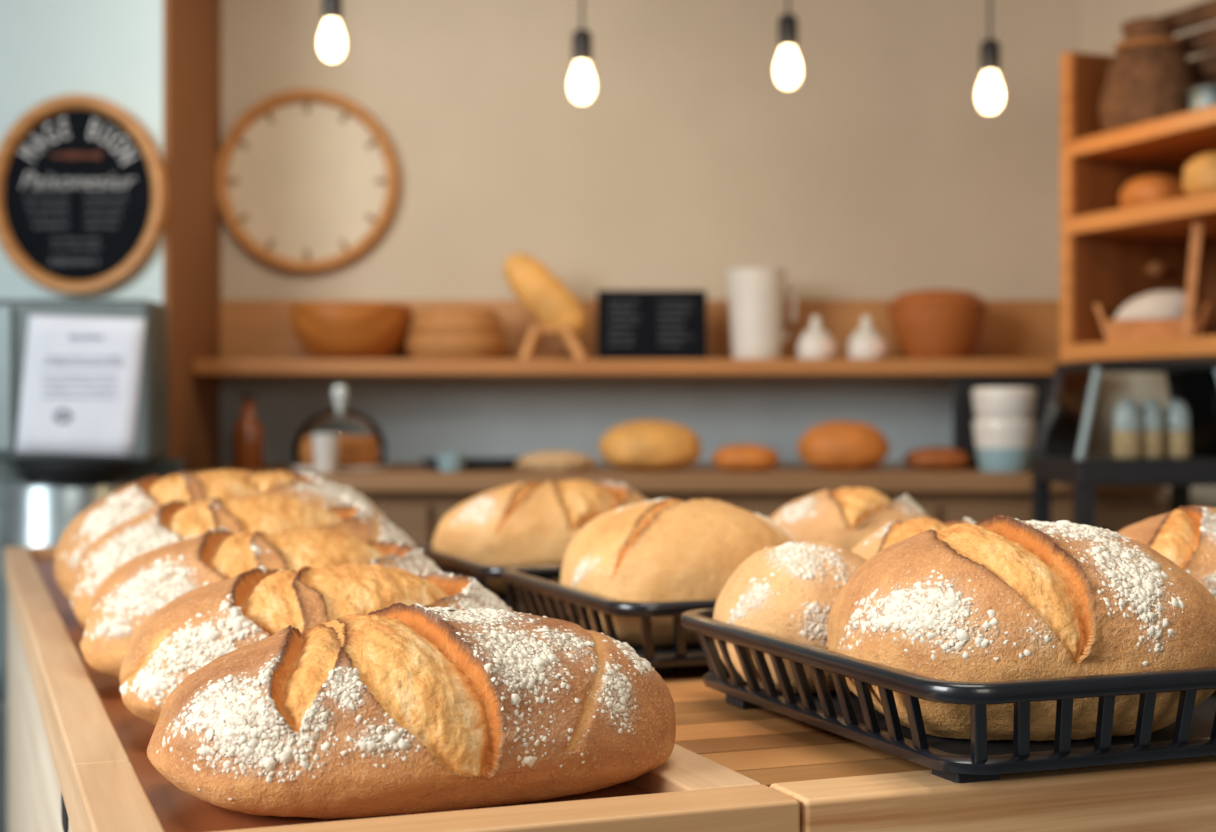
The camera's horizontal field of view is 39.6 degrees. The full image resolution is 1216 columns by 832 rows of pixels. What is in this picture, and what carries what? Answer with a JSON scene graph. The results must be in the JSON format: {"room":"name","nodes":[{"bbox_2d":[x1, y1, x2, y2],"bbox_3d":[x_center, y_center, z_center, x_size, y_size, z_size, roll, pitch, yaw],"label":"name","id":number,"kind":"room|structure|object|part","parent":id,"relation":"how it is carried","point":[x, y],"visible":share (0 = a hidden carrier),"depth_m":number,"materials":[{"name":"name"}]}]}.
{"room":"food shop","nodes":[
{"label":"food shop","id":0,"kind":"room"},
{"bbox_2d":[0,0,162,303],"bbox_3d":[-1.730,-0.230,3.540,1.741,2.700,0.560,0,0,0],"label":"wall","id":1,"kind":"structure","parent":0,"point":[110,50],"depth_m":3.26,"materials":[{"name":"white paint"}]},
{"bbox_2d":[0,94,167,295],"bbox_3d":[-1.019,-0.424,3.243,0.340,0.386,0.029,0,0,0],"label":"chalkboard sign","id":2,"kind":"object","parent":1,"relation":"attached to","point":[84,192],"visible":1,"depth_m":3.25,"materials":[{"name":"brown wood"}]},
{"bbox_2d":[163,0,220,472],"bbox_3d":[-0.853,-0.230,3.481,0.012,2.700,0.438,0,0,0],"label":"wooden post","id":3,"kind":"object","parent":1,"relation":"attached to","point":[191,28],"depth_m":3.45,"materials":[{"name":"brown paint"}]},
{"bbox_2d":[221,0,1081,467],"bbox_3d":[1.166,-0.230,3.760,4.067,2.700,0.120,0,0,0],"label":"wall","id":4,"kind":"structure","parent":0,"point":[881,174],"depth_m":3.70,"materials":[{"name":"beige paint"}]},
{"bbox_2d":[217,88,399,273],"bbox_3d":[-0.657,-0.512,3.680,0.405,0.405,0.037,0,0,0],"label":"wall clock","id":5,"kind":"object","parent":4,"relation":"attached to","point":[308,180],"visible":0.98,"depth_m":3.69,"materials":[{"name":"brown wood"}]},
{"bbox_2d":[220,377,952,461],"bbox_3d":[0.092,-0.003,3.694,1.876,0.205,0.012,0,0,0],"label":"backsplash","id":6,"kind":"structure","parent":4,"relation":"attached to","point":[417,418],"depth_m":3.69,"materials":[{"name":"grey tile"}]},
{"bbox_2d":[192,300,1072,377],"bbox_3d":[0.094,-0.168,3.559,1.878,0.168,0.258,0,0,0],"label":"wall shelf","id":7,"kind":"object","parent":4,"relation":"attached to","point":[257,338],"visible":0.59,"depth_m":3.67,"materials":[{"name":"brown wood"}]},
{"bbox_2d":[288,302,412,358],"bbox_3d":[-0.539,-0.173,3.540,0.260,0.115,0.260,0,0,0],"label":"wooden bowl","id":8,"kind":"object","parent":7,"relation":"on","point":[325,330],"visible":0.94,"depth_m":3.44,"materials":[{"name":"brown wood"}]},
{"bbox_2d":[407,332,505,358],"bbox_3d":[-0.317,-0.144,3.530,0.208,0.056,0.208,0,0,0],"label":"basket","id":9,"kind":"object","parent":7,"relation":"on","point":[420,345],"visible":0.83,"depth_m":3.44,"materials":[{"name":"wicker"}]},
{"bbox_2d":[408,307,503,333],"bbox_3d":[-0.317,-0.198,3.530,0.200,0.052,0.200,0,0,0],"label":"basket","id":10,"kind":"object","parent":9,"relation":"on","point":[439,319],"visible":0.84,"depth_m":3.45,"materials":[{"name":"wicker"}]},
{"bbox_2d":[518,325,586,358],"bbox_3d":[-0.114,-0.150,3.520,0.142,0.079,0.093,0,0,0],"label":"stand","id":11,"kind":"object","parent":7,"relation":"on","point":[529,347],"visible":0.84,"depth_m":3.48,"materials":[{"name":"brown wood"}]},
{"bbox_3d":[-0.161,-0.150,3.490,0.048,0.077,0.033,0,0,0],"label":"leg","id":12,"kind":"part","parent":11,"relation":"part of","materials":[{"name":"brown wood"}]},
{"bbox_3d":[-0.161,-0.150,3.550,0.049,0.077,0.024,0,0,22],"label":"leg","id":13,"kind":"part","parent":11,"relation":"part of","materials":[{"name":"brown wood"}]},
{"bbox_2d":[503,253,586,338],"bbox_3d":[-0.132,-0.249,3.520,0.175,0.182,0.076,0,0,0],"label":"loaf","id":14,"kind":"object","parent":11,"relation":"on","point":[543,294],"visible":0.94,"depth_m":3.49,"materials":[{"name":"orange food"}]},
{"bbox_3d":[-0.072,-0.150,3.490,0.058,0.079,0.034,0,0,0],"label":"leg","id":15,"kind":"part","parent":11,"relation":"part of","materials":[{"name":"brown wood"}]},
{"bbox_2d":[597,290,706,358],"bbox_3d":[0.092,-0.191,3.553,0.231,0.148,0.038,0,0,0],"label":"menu board","id":16,"kind":"object","parent":7,"relation":"on","point":[631,324],"visible":0.94,"depth_m":3.54,"materials":[{"name":"black"}]},
{"bbox_2d":[727,268,796,358],"bbox_3d":[0.313,-0.210,3.529,0.132,0.188,0.125,0,0,27],"label":"pitcher","id":17,"kind":"object","parent":7,"relation":"on","point":[756,295],"visible":0.84,"depth_m":3.48,"materials":[{"name":"ceramic"}]},
{"bbox_3d":[0.379,-0.216,3.547,0.040,0.124,0.013,0,0,-21],"label":"handle","id":18,"kind":"part","parent":17,"relation":"part of","materials":[{"name":"white ceramic"}]},
{"bbox_2d":[797,316,837,358],"bbox_3d":[0.433,-0.162,3.507,0.081,0.093,0.083,0,0,0],"label":"vase","id":19,"kind":"object","parent":7,"relation":"on","point":[815,342],"visible":0.86,"depth_m":3.48,"materials":[{"name":"white ceramic"}]},
{"bbox_2d":[847,316,887,358],"bbox_3d":[0.538,-0.162,3.507,0.081,0.093,0.083,0,0,0],"label":"vase","id":20,"kind":"object","parent":7,"relation":"on","point":[866,342],"visible":0.9,"depth_m":3.48,"materials":[{"name":"white ceramic"}]},
{"bbox_2d":[887,290,987,358],"bbox_3d":[0.690,-0.189,3.540,0.208,0.147,0.208,0,0,0],"label":"bowl","id":21,"kind":"object","parent":7,"relation":"on","point":[925,324],"visible":0.91,"depth_m":3.47,"materials":[{"name":"orange ceramic"}]},
{"bbox_2d":[1082,0,1215,507],"bbox_3d":[1.540,-0.230,2.525,0.100,2.700,2.860,0,0,-21],"label":"wall","id":22,"kind":"structure","parent":0,"point":[1102,20],"depth_m":3.58,"materials":[{"name":"beige paint"}]},
{"bbox_2d":[1060,51,1215,361],"bbox_3d":[1.207,-0.394,2.745,0.330,0.584,1.100,0,0,-21],"label":"shelving unit","id":23,"kind":"object","parent":22,"relation":"attached to","point":[1112,255],"visible":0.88,"depth_m":3.18,"materials":[{"name":"orange wood"}]},
{"bbox_3d":[1.016,-0.394,3.246,0.330,0.584,0.028,0,0,-21],"label":"panel","id":24,"kind":"part","parent":23,"relation":"part of","materials":[{"name":"orange wood"}]},
{"bbox_3d":[1.201,-0.118,2.743,0.318,0.032,1.043,0,0,-21],"label":"shelf","id":25,"kind":"part","parent":23,"relation":"part of","materials":[{"name":"orange wood"}]},
{"bbox_3d":[1.201,-0.357,2.743,0.318,0.032,1.043,0,0,-21],"label":"shelf","id":26,"kind":"part","parent":23,"relation":"part of","materials":[{"name":"orange wood"}]},
{"bbox_3d":[1.201,-0.502,2.743,0.318,0.030,1.043,0,0,-21],"label":"shelf","id":27,"kind":"part","parent":23,"relation":"part of","materials":[{"name":"orange wood"}]},
{"bbox_2d":[1099,16,1194,132],"bbox_3d":[0.996,-0.624,3.115,0.165,0.215,0.186,0,0,-21],"label":"jar","id":28,"kind":"object","parent":23,"relation":"on","point":[1149,78],"visible":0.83,"depth_m":3.06,"materials":[{"name":"ceramic"}]},
{"bbox_2d":[1094,302,1210,341],"bbox_3d":[1.004,-0.170,3.115,0.203,0.071,0.110,0,0,20],"label":"wooden tray","id":29,"kind":"object","parent":23,"relation":"on","point":[1115,330],"visible":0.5,"depth_m":3.07,"materials":[{"name":"orange wood"}]},
{"bbox_2d":[1114,290,1197,319],"bbox_3d":[1.008,-0.189,3.115,0.150,0.084,0.081,0,0,19],"label":"bread loaf","id":30,"kind":"object","parent":29,"relation":"in","point":[1157,304],"visible":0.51,"depth_m":3.08,"materials":[{"name":"white food"}]},
{"bbox_2d":[1120,175,1189,207],"bbox_3d":[1.004,-0.407,3.096,0.119,0.067,0.118,0,0,-21],"label":"bread","id":31,"kind":"object","parent":23,"relation":"on","point":[1151,188],"visible":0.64,"depth_m":3.05,"materials":[{"name":"orange food"}]},
{"bbox_2d":[1159,0,1215,85],"bbox_3d":[1.147,-0.642,3.133,0.125,0.250,0.260,0,0,-21],"label":"crate","id":32,"kind":"object","parent":23,"relation":"on","point":[1202,13],"visible":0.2,"depth_m":3.11,"materials":[{"name":"wood"}]},
{"bbox_2d":[1182,221,1202,336],"bbox_3d":[1.026,-0.236,2.963,0.036,0.203,0.080,0,0,20],"label":"board","id":33,"kind":"object","parent":23,"relation":"on","point":[1197,226],"visible":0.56,"depth_m":2.93,"materials":[{"name":"orange wood"}]},
{"bbox_2d":[1183,152,1215,195],"bbox_3d":[1.046,-0.413,2.900,0.106,0.079,0.106,0,0,-21],"label":"bread","id":34,"kind":"object","parent":23,"relation":"on","point":[1199,175],"visible":0.85,"depth_m":2.87,"materials":[{"name":"food"}]},
{"bbox_2d":[1188,84,1215,110],"bbox_3d":[1.067,-0.550,2.984,0.080,0.066,0.080,0,0,-21],"label":"canister","id":35,"kind":"object","parent":23,"relation":"on","point":[1200,96],"visible":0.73,"depth_m":2.96,"materials":[{"name":"white ceramic"}]},
{"bbox_3d":[1.067,-0.573,2.984,0.080,0.020,0.080,0,0,-21],"label":"lid","id":36,"kind":"part","parent":35,"relation":"part of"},
{"bbox_3d":[1.355,-0.394,2.802,0.012,0.584,1.044,0,0,-21],"label":"panel","id":37,"kind":"part","parent":23,"relation":"part of","materials":[{"name":"brown wood"}]},
{"bbox_3d":[0.300,-1.630,2.860,5.800,0.100,1.920,0,0,0],"label":"ceiling","id":38,"kind":"structure","parent":0,"visible":0},
{"bbox_2d":[319,0,344,60],"bbox_3d":[-0.490,-1.105,3.000,0.090,0.949,0.090,0,0,0],"label":"pendant lamp","id":39,"kind":"object","parent":38,"relation":"hanging from","point":[331,38],"visible":1,"depth_m":2.98,"materials":[{"name":"white glass"}]},
{"bbox_2d":[322,0,341,20],"bbox_3d":[-0.490,-0.733,3.000,0.035,0.060,0.035,0,0,0],"label":"socket","id":40,"kind":"object","parent":39,"relation":"attached to","point":[331,9],"depth_m":2.99,"materials":[{"name":"black metal"}]},
{"bbox_3d":[-0.490,-0.667,3.000,0.047,0.074,0.047,0,0,0],"label":"bulb","id":41,"kind":"part","parent":39,"relation":"part of","materials":[{"name":"white"}]},
{"bbox_2d":[569,0,594,102],"bbox_3d":[-0.046,-1.067,3.000,0.090,1.023,0.090,0,0,0],"label":"pendant lamp","id":42,"kind":"object","parent":38,"relation":"hanging from","point":[581,82],"visible":1,"depth_m":2.98,"materials":[{"name":"white glass"}]},
{"bbox_2d":[572,29,591,62],"bbox_3d":[-0.046,-0.658,3.000,0.035,0.060,0.035,0,0,0],"label":"socket","id":43,"kind":"object","parent":42,"relation":"attached to","point":[581,38],"depth_m":2.99,"materials":[{"name":"black metal"}]},
{"bbox_3d":[-0.046,-1.126,3.000,0.005,0.878,0.005,0,0,-22],"label":"cord","id":44,"kind":"part","parent":42,"relation":"part of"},
{"bbox_3d":[-0.046,-0.593,3.000,0.047,0.074,0.047,0,0,0],"label":"bulb","id":45,"kind":"part","parent":42,"relation":"part of","materials":[{"name":"white"}]},
{"bbox_2d":[775,0,800,87],"bbox_3d":[0.320,-1.081,3.000,0.090,0.997,0.090,0,0,0],"label":"pendant lamp","id":46,"kind":"object","parent":38,"relation":"hanging from","point":[788,66],"visible":1,"depth_m":2.98,"materials":[{"name":"white glass"}]},
{"bbox_2d":[778,14,797,47],"bbox_3d":[0.320,-0.685,3.000,0.035,0.060,0.035,0,0,0],"label":"socket","id":47,"kind":"object","parent":46,"relation":"attached to","point":[787,23],"depth_m":2.99,"materials":[{"name":"black metal"}]},
{"bbox_3d":[0.320,-1.139,3.000,0.005,0.851,0.005,0,0,22],"label":"cord","id":48,"kind":"part","parent":46,"relation":"part of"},
{"bbox_3d":[0.320,-0.619,3.000,0.047,0.074,0.047,0,0,0],"label":"bulb","id":49,"kind":"part","parent":46,"relation":"part of","materials":[{"name":"white"}]},
{"bbox_2d":[976,0,1003,112],"bbox_3d":[0.679,-1.058,3.000,0.090,1.041,0.090,0,0,0],"label":"pendant lamp","id":50,"kind":"object","parent":38,"relation":"hanging from","point":[990,94],"visible":1,"depth_m":2.98,"materials":[{"name":"white glass"}]},
{"bbox_2d":[980,39,999,72],"bbox_3d":[0.678,-0.640,3.000,0.035,0.060,0.035,0,0,0],"label":"socket","id":51,"kind":"object","parent":50,"relation":"attached to","point":[989,48],"depth_m":2.99,"materials":[{"name":"black metal"}]},
{"bbox_3d":[0.678,-1.117,3.000,0.005,0.895,0.005,0,0,22],"label":"cord","id":52,"kind":"part","parent":50,"relation":"part of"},
{"bbox_3d":[0.679,-0.575,3.000,0.047,0.074,0.047,0,0,0],"label":"bulb","id":53,"kind":"part","parent":50,"relation":"part of","materials":[{"name":"white"}]},
{"bbox_3d":[-0.400,1.170,1.300,7.200,0.100,5.000,0,0,0],"label":"floor","id":54,"kind":"structure","parent":0,"visible":0},
{"bbox_2d":[0,300,184,831],"bbox_3d":[-1.009,0.456,3.091,0.395,1.328,0.318,0,0,0],"label":"machine","id":55,"kind":"object","parent":54,"relation":"on","point":[41,494],"visible":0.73,"depth_m":2.99,"materials":[{"name":"silver metal"}]},
{"bbox_2d":[15,315,145,455],"bbox_3d":[-0.936,-0.054,2.995,0.231,0.250,0.005,0,0,0],"label":"paper notice","id":56,"kind":"object","parent":55,"relation":"on","point":[81,375],"visible":1,"depth_m":3.00,"materials":[{"name":"white paper"}]},
{"bbox_2d":[4,546,799,831],"bbox_3d":[-0.407,0.660,1.719,0.350,0.920,1.970,0,0,-21],"label":"wooden tray","id":57,"kind":"object","parent":54,"relation":"on","point":[78,761],"visible":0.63,"depth_m":0.96,"materials":[{"name":"brown wood"}]},
{"bbox_3d":[-0.559,0.621,1.669,0.021,0.758,1.946,0,0,-21],"label":"panel","id":58,"kind":"part","parent":57,"relation":"part of","materials":[{"name":"brown wood"}]},
{"bbox_3d":[-0.758,0.235,2.623,0.272,0.070,0.030,0,0,-21],"label":"rail","id":59,"kind":"part","parent":57,"relation":"part of","materials":[{"name":"brown wood"}]},
{"bbox_3d":[-0.599,0.221,1.780,0.033,0.042,1.718,0,0,-21],"label":"rail","id":60,"kind":"part","parent":57,"relation":"part of","materials":[{"name":"brown wood"}]},
{"bbox_3d":[-0.248,0.221,0.859,0.033,0.042,0.250,0,0,-21],"label":"rail","id":61,"kind":"part","parent":57,"relation":"part of","materials":[{"name":"brown wood"}]},
{"bbox_2d":[54,469,384,598],"bbox_3d":[-0.403,0.135,1.803,0.361,0.158,0.225,0,0,-21],"label":"bread loaf","id":62,"kind":"object","parent":57,"relation":"on","point":[146,494],"visible":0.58,"depth_m":1.73,"materials":[{"name":"brown food"}]},
{"bbox_2d":[70,494,417,626],"bbox_3d":[-0.332,0.144,1.586,0.335,0.141,0.209,0,0,-21],"label":"bread loaf","id":63,"kind":"object","parent":57,"relation":"on","point":[169,522],"visible":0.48,"depth_m":1.53,"materials":[{"name":"brown food"}]},
{"bbox_2d":[80,526,440,679],"bbox_3d":[-0.271,0.152,1.377,0.304,0.124,0.200,0,0,-17],"label":"bread loaf","id":64,"kind":"object","parent":57,"relation":"on","point":[147,582],"visible":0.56,"depth_m":1.31,"materials":[{"name":"brown food"}]},
{"bbox_2d":[120,563,513,724],"bbox_3d":[-0.190,0.159,1.180,0.296,0.111,0.191,0,0,-26],"label":"bread loaf","id":65,"kind":"object","parent":57,"relation":"on","point":[208,622],"visible":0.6,"depth_m":1.11,"materials":[{"name":"brown food"}]},
{"bbox_2d":[147,602,675,818],"bbox_3d":[-0.108,0.161,0.966,0.302,0.106,0.209,0,0,-21],"label":"bread loaf","id":66,"kind":"object","parent":57,"relation":"on","point":[400,708],"visible":1,"depth_m":0.89,"materials":[{"name":"brown food"}]},
{"bbox_3d":[-0.054,0.235,0.844,0.316,0.070,0.044,0,0,-21],"label":"rail","id":67,"kind":"part","parent":57,"relation":"part of","materials":[{"name":"brown wood"}]},
{"bbox_3d":[-0.275,0.221,1.803,0.044,0.042,1.906,0,0,-21],"label":"rail","id":68,"kind":"part","parent":57,"relation":"part of","materials":[{"name":"brown wood"}]},
{"bbox_2d":[179,465,1169,545],"bbox_3d":[0.143,0.614,3.404,1.893,1.013,0.568,0,0,0],"label":"countertop","id":69,"kind":"structure","parent":54,"relation":"on","point":[415,499],"depth_m":3.15,"materials":[{"name":"brown wood"}]},
{"bbox_2d":[233,394,263,469],"bbox_3d":[-0.720,0.032,3.380,0.060,0.151,0.060,0,0,0],"label":"bottle","id":70,"kind":"object","parent":69,"relation":"on","point":[248,435],"visible":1,"depth_m":3.36,"materials":[{"name":"orange glass"}]},
{"bbox_2d":[311,433,340,472],"bbox_3d":[-0.534,0.070,3.200,0.056,0.074,0.056,0,0,0],"label":"cup","id":71,"kind":"object","parent":69,"relation":"on","point":[325,445],"visible":1,"depth_m":3.18,"materials":[{"name":"white ceramic"}]},
{"bbox_2d":[292,384,387,471],"bbox_3d":[-0.528,0.022,3.330,0.188,0.170,0.188,0,0,0],"label":"cake dome","id":72,"kind":"object","parent":69,"relation":"on","point":[339,392],"visible":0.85,"depth_m":3.30,"materials":[{"name":"clear glass"}]},
{"bbox_2d":[300,435,379,465],"bbox_3d":[-0.528,0.067,3.330,0.162,0.059,0.162,0,0,0],"label":"cake","id":73,"kind":"object","parent":72,"relation":"in","point":[354,450],"visible":0.56,"depth_m":3.27,"materials":[{"name":"brown food"}]},
{"bbox_3d":[-0.528,0.102,3.330,0.188,0.010,0.188,0,0,0],"label":"plate","id":74,"kind":"part","parent":72,"relation":"part of","materials":[{"name":"white ceramic"}]},
{"bbox_3d":[-0.528,-0.037,3.330,0.033,0.051,0.033,0,0,0],"label":"knob","id":75,"kind":"part","parent":72,"relation":"part of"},
{"bbox_3d":[-0.562,0.574,3.161,0.455,0.813,0.018,0,0,0],"label":"door","id":76,"kind":"part","parent":69,"relation":"part of","materials":[{"name":"wood"}]},
{"bbox_3d":[-0.087,0.574,3.161,0.455,0.813,0.018,0,0,0],"label":"door","id":77,"kind":"part","parent":69,"relation":"part of","materials":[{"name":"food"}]},
{"bbox_2d":[436,454,466,471],"bbox_3d":[-0.302,0.090,3.250,0.060,0.034,0.060,0,0,0],"label":"cup","id":78,"kind":"object","parent":69,"relation":"on","point":[446,462],"visible":1,"depth_m":3.23,"materials":[{"name":"blue ceramic"}]},
{"bbox_2d":[421,457,520,470],"bbox_3d":[-0.256,0.091,3.372,0.253,0.033,0.200,0,0,41],"label":"tray","id":79,"kind":"object","parent":69,"relation":"on","point":[471,463],"visible":0.69,"depth_m":3.32,"materials":[{"name":"black metal"}]},
{"bbox_2d":[516,451,595,471],"bbox_3d":[-0.102,0.088,3.289,0.158,0.039,0.104,0,0,0],"label":"pastry","id":80,"kind":"object","parent":69,"relation":"on","point":[548,461],"visible":1,"depth_m":3.25,"materials":[{"name":"beige food"}]},
{"bbox_2d":[599,420,701,469],"bbox_3d":[0.083,0.058,3.330,0.203,0.099,0.170,0,0,0],"label":"bread","id":81,"kind":"object","parent":69,"relation":"on","point":[642,444],"visible":1,"depth_m":3.27,"materials":[{"name":"yellow food"}]},
{"bbox_2d":[712,444,778,470],"bbox_3d":[0.268,0.081,3.290,0.130,0.053,0.110,0,0,0],"label":"bread","id":82,"kind":"object","parent":69,"relation":"on","point":[738,457],"visible":1,"depth_m":3.25,"materials":[{"name":"orange food"}]},
{"bbox_3d":[0.388,0.574,3.161,0.455,0.813,0.018,0,0,0],"label":"door","id":83,"kind":"part","parent":69,"relation":"part of","materials":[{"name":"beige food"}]},
{"bbox_2d":[797,421,889,469],"bbox_3d":[0.464,0.059,3.329,0.181,0.097,0.151,0,0,0],"label":"bread","id":84,"kind":"object","parent":69,"relation":"on","point":[834,445],"visible":1,"depth_m":3.27,"materials":[{"name":"orange food"}]},
{"bbox_2d":[904,447,970,469],"bbox_3d":[0.657,0.085,3.370,0.132,0.045,0.111,0,0,0],"label":"bread","id":85,"kind":"object","parent":69,"relation":"on","point":[930,458],"visible":1,"depth_m":3.33,"materials":[{"name":"brown food"}]},
{"bbox_2d":[953,375,1052,468],"bbox_3d":[0.813,0.013,3.450,0.218,0.200,0.016,0,0,0],"label":"panel","id":86,"kind":"object","parent":69,"relation":"on","point":[963,385],"visible":0.34,"depth_m":3.44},
{"bbox_2d":[973,419,1035,472],"bbox_3d":[0.760,0.057,3.240,0.118,0.101,0.118,0,0,0],"label":"ceramic jar","id":87,"kind":"object","parent":69,"relation":"on","point":[1002,445],"visible":0.9,"depth_m":3.19,"materials":[{"name":"white ceramic"}]},
{"bbox_2d":[972,387,1035,418],"bbox_3d":[0.760,-0.025,3.240,0.121,0.060,0.121,0,0,0],"label":"ceramic jar","id":88,"kind":"object","parent":87,"relation":"on","point":[988,402],"visible":1,"depth_m":3.19,"materials":[{"name":"white ceramic"}]},
{"bbox_3d":[0.760,-0.045,3.240,0.121,0.018,0.121,0,0,0],"label":"lid","id":89,"kind":"part","parent":88,"relation":"part of","materials":[{"name":"white ceramic"}]},
{"bbox_3d":[0.863,0.574,3.161,0.455,0.813,0.018,0,0,0],"label":"door","id":90,"kind":"part","parent":69,"relation":"part of","materials":[{"name":"brown wood"}]},
{"bbox_2d":[661,664,1215,831],"bbox_3d":[0.427,0.660,1.780,1.249,0.920,1.450,0,0,-21],"label":"countertop","id":91,"kind":"structure","parent":54,"relation":"on","point":[839,783],"depth_m":0.95,"materials":[{"name":"brown wood"}]},
{"bbox_2d":[416,544,561,612],"bbox_3d":[0.039,0.171,1.778,0.439,0.062,0.309,0,0,-21],"label":"bread basket","id":92,"kind":"object","parent":91,"relation":"on","point":[447,563],"visible":0.1,"depth_m":1.63,"materials":[{"name":"black metal"}]},
{"bbox_3d":[0.039,0.190,1.778,0.392,0.004,0.262,0,0,-21],"label":"plate","id":93,"kind":"part","parent":92,"relation":"part of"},
{"bbox_2d":[432,479,647,595],"bbox_3d":[-0.055,0.128,1.810,0.267,0.120,0.171,0,0,-21],"label":"bread loaf","id":94,"kind":"object","parent":92,"relation":"in","point":[527,523],"visible":0.59,"depth_m":1.73,"materials":[{"name":"brown food"}]},
{"bbox_2d":[502,566,723,675],"bbox_3d":[0.175,0.171,1.490,0.479,0.062,0.324,0,0,-21],"label":"bread basket","id":95,"kind":"object","parent":91,"relation":"on","point":[526,581],"visible":0.25,"depth_m":1.33,"materials":[{"name":"black metal"}]},
{"bbox_3d":[0.175,0.186,1.490,0.453,0.008,0.298,0,0,-21],"label":"rail","id":96,"kind":"part","parent":95,"relation":"part of","materials":[{"name":"black metal"}]},
{"bbox_3d":[0.175,0.190,1.490,0.432,0.004,0.277,0,0,-21],"label":"plate","id":97,"kind":"part","parent":95,"relation":"part of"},
{"bbox_2d":[560,498,792,646],"bbox_3d":[0.061,0.128,1.425,0.199,0.119,0.166,0,0,-18],"label":"bread loaf","id":98,"kind":"object","parent":95,"relation":"in","point":[664,549],"visible":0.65,"depth_m":1.35,"materials":[{"name":"beige food"}]},
{"bbox_2d":[770,487,927,550],"bbox_3d":[0.229,0.128,1.601,0.191,0.120,0.152,0,0,-21],"label":"bread loaf","id":99,"kind":"object","parent":95,"relation":"in","point":[844,517],"visible":0.39,"depth_m":1.55,"materials":[{"name":"brown food"}]},
{"bbox_2d":[680,609,1215,782],"bbox_3d":[0.346,0.171,1.135,0.509,0.062,0.374,0,0,-21],"label":"bread basket","id":100,"kind":"object","parent":91,"relation":"on","point":[841,712],"visible":0.65,"depth_m":0.94,"materials":[{"name":"black metal"}]},
{"bbox_2d":[713,541,866,693],"bbox_3d":[0.139,0.137,1.172,0.133,0.101,0.128,0,0,-21],"label":"bread loaf","id":101,"kind":"object","parent":100,"relation":"in","point":[789,590],"visible":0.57,"depth_m":1.13,"materials":[{"name":"beige food"}]},
{"bbox_2d":[851,517,976,559],"bbox_3d":[0.246,0.132,1.270,0.150,0.111,0.137,0,0,-21],"label":"bread loaf","id":102,"kind":"object","parent":100,"relation":"in","point":[893,532],"visible":0.17,"depth_m":1.25,"materials":[{"name":"brown food"}]},
{"bbox_3d":[0.346,0.186,1.135,0.483,0.008,0.348,0,0,-21],"label":"rail","id":103,"kind":"part","parent":100,"relation":"part of","materials":[{"name":"black metal"}]},
{"bbox_3d":[0.346,0.190,1.135,0.462,0.004,0.327,0,0,-21],"label":"plate","id":104,"kind":"part","parent":100,"relation":"part of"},
{"bbox_2d":[827,515,1215,740],"bbox_3d":[0.253,0.124,1.028,0.240,0.128,0.215,0,0,-8],"label":"bread loaf","id":105,"kind":"object","parent":100,"relation":"in","point":[998,597],"visible":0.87,"depth_m":0.95,"materials":[{"name":"brown food"}]},
{"bbox_2d":[1117,506,1215,598],"bbox_3d":[0.443,0.126,1.215,0.208,0.123,0.171,0,0,-21],"label":"bread loaf","id":106,"kind":"object","parent":100,"relation":"in","point":[1185,535],"visible":0.23,"depth_m":1.17,"materials":[{"name":"brown food"}]},
{"bbox_2d":[1032,456,1215,526],"bbox_3d":[0.895,0.595,2.870,0.277,1.049,0.300,0,0,0],"label":"display stand","id":107,"kind":"object","parent":54,"relation":"on","point":[1179,473],"visible":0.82,"depth_m":2.72,"materials":[{"name":"black metal"}]},
{"bbox_3d":[0.771,0.616,3.004,0.028,1.007,0.028,0,0,0],"label":"leg","id":108,"kind":"part","parent":107,"relation":"part of","materials":[{"name":"metal"}]},
{"bbox_3d":[0.771,0.616,2.736,0.028,1.007,0.028,0,0,0],"label":"leg","id":109,"kind":"part","parent":107,"relation":"part of","materials":[{"name":"metal"}]},
{"bbox_2d":[1030,360,1215,459],"bbox_3d":[0.895,-0.009,2.870,0.284,0.164,0.305,0,0,0],"label":"glass case","id":110,"kind":"object","parent":107,"relation":"on","point":[1063,431],"visible":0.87,"depth_m":2.87,"materials":[{"name":"black"}]},
{"bbox_3d":[0.777,-0.004,2.870,0.039,0.149,0.290,0,0,0],"label":"pane","id":111,"kind":"part","parent":110,"relation":"part of","materials":[{"name":"clear glass"}]},
{"bbox_3d":[0.895,-0.084,2.870,0.209,0.014,0.252,0,0,0],"label":"lid","id":112,"kind":"part","parent":110,"relation":"part of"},
{"bbox_3d":[1.013,-0.004,2.870,0.039,0.149,0.290,0,0,0],"label":"pane","id":113,"kind":"part","parent":110,"relation":"part of","materials":[{"name":"clear glass"}]},
{"bbox_2d":[1113,399,1141,457],"bbox_3d":[0.874,0.020,2.840,0.046,0.099,0.046,0,0,0],"label":"jar","id":114,"kind":"object","parent":107,"relation":"on","point":[1127,437],"visible":1,"depth_m":2.82,"materials":[{"name":"beige glass"}]},
{"bbox_3d":[0.874,-0.002,2.840,0.045,0.054,0.045,0,0,0],"label":"dome lid","id":115,"kind":"part","parent":114,"relation":"part of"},
{"bbox_2d":[1139,399,1163,457],"bbox_3d":[0.918,0.020,2.860,0.046,0.099,0.046,0,0,0],"label":"jar","id":116,"kind":"object","parent":107,"relation":"on","point":[1152,418],"visible":0.9,"depth_m":2.84,"materials":[{"name":"beige glass"}]},
{"bbox_3d":[0.918,-0.002,2.860,0.045,0.054,0.045,0,0,0],"label":"dome lid","id":117,"kind":"part","parent":116,"relation":"part of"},
{"bbox_2d":[1163,399,1189,456],"bbox_3d":[0.969,0.020,2.880,0.046,0.099,0.046,0,0,0],"label":"jar","id":118,"kind":"object","parent":107,"relation":"on","point":[1176,412],"visible":0.93,"depth_m":2.86,"materials":[{"name":"beige glass"}]},
{"bbox_3d":[0.969,-0.002,2.880,0.045,0.054,0.045,0,0,0],"label":"dome lid","id":119,"kind":"part","parent":118,"relation":"part of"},
{"bbox_3d":[1.018,0.616,3.004,0.028,1.007,0.028,0,0,0],"label":"leg","id":120,"kind":"part","parent":107,"relation":"part of","materials":[{"name":"metal"}]}
]}

